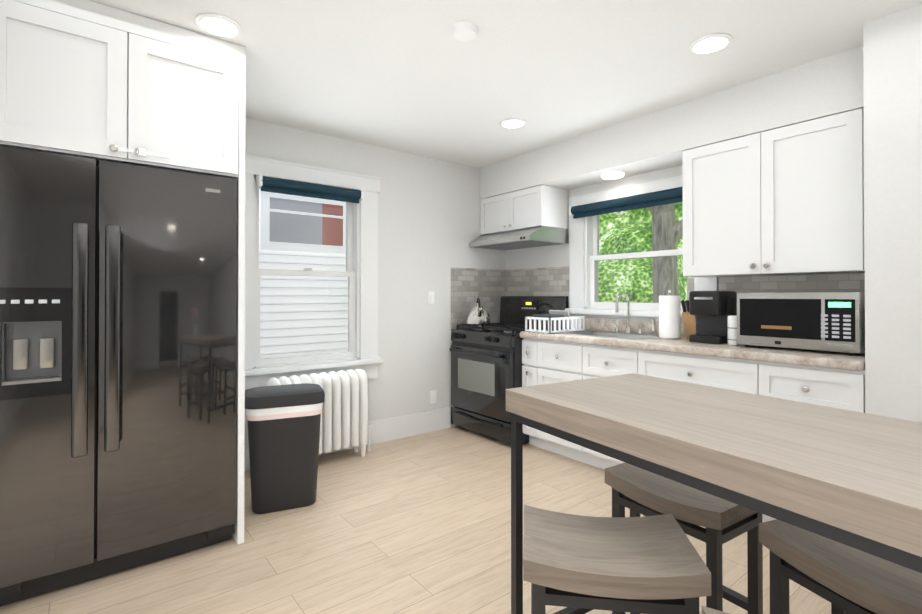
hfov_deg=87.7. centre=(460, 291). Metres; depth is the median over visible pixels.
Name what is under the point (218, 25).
recessed light
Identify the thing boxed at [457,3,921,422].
wall
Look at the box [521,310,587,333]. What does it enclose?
dish rack
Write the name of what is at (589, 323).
backsplash
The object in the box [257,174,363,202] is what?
window blind
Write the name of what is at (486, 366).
stove
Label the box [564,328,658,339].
sink
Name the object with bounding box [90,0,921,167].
ceiling
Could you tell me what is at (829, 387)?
base cabinet
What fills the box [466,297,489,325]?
kettle
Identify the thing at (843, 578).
stool
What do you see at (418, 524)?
floor
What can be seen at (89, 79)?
cabinet
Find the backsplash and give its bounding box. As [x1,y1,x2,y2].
[577,318,685,335]
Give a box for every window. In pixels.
[245,155,382,389]
[565,175,717,317]
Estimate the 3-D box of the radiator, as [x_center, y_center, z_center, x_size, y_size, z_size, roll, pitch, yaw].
[-0.991,0.919,3.506,0.789,0.650,0.190,0,0,-38]
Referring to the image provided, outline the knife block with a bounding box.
[681,300,695,338]
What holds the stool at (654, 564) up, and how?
on the floor
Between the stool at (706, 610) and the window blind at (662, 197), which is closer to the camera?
the stool at (706, 610)
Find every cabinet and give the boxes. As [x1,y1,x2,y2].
[0,0,245,543]
[480,185,567,234]
[522,340,527,434]
[528,340,624,469]
[624,348,739,391]
[682,108,864,276]
[740,360,865,521]
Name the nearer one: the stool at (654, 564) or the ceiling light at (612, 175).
the stool at (654, 564)
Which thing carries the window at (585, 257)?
in the wall at (882, 76)
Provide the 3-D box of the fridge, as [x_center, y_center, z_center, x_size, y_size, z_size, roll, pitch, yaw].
[-1.663,0.342,2.341,0.899,1.787,0.840,0,0,-38]
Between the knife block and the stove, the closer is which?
the knife block
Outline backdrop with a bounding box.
[599,202,689,300]
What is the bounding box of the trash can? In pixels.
[245,383,324,513]
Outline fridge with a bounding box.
[0,146,236,605]
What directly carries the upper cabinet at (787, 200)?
attached to the wall at (882, 76)
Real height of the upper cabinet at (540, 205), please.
0.344 m
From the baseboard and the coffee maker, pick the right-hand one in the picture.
the coffee maker
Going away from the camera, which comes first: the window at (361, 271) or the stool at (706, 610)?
the stool at (706, 610)
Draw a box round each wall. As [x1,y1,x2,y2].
[245,118,456,443]
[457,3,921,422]
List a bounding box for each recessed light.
[194,13,241,37]
[499,118,525,128]
[688,33,732,54]
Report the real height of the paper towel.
0.334 m
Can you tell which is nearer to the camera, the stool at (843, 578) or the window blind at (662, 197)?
the stool at (843, 578)
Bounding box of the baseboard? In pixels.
[244,407,449,471]
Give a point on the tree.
(634, 231)
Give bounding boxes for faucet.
[608,292,655,335]
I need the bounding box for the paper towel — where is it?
[658,289,681,339]
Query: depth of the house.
5.99 m
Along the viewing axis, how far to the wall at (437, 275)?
4.14 m
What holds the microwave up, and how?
on the countertop
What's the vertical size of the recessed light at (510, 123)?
0.010 m
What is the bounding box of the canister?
[727,315,739,344]
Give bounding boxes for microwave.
[737,292,864,354]
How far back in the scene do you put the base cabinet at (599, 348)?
3.51 m
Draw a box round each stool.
[523,505,710,613]
[605,463,762,613]
[702,606,729,613]
[759,519,921,613]
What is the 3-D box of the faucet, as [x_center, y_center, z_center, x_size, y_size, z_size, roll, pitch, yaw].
[1.258,0.162,3.620,0.185,0.315,0.375,0,0,-38]
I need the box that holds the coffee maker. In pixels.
[689,291,736,343]
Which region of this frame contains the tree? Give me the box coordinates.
[598,203,685,302]
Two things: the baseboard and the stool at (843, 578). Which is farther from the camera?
the baseboard
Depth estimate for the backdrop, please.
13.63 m
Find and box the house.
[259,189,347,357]
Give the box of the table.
[506,373,921,613]
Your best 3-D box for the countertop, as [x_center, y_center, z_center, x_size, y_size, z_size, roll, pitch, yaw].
[1.375,0.344,3.192,0.620,0.045,2.158,0,0,-38]
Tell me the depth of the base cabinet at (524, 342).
3.84 m
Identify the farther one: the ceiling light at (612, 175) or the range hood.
the range hood
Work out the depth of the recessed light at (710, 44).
2.34 m
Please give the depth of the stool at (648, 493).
1.47 m
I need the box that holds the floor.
[0,426,830,613]
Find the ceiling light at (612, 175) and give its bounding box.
[601,172,623,179]
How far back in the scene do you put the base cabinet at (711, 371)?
2.82 m
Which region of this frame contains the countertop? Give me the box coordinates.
[520,328,864,371]
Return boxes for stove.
[449,296,567,444]
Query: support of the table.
on the floor
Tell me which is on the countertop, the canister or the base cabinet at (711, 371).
the canister
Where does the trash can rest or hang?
on the floor
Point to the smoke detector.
(464, 30)
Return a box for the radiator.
[267,369,372,456]
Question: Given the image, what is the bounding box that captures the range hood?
[469,226,567,249]
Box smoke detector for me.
[451,21,477,40]
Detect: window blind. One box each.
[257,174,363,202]
[569,187,682,218]

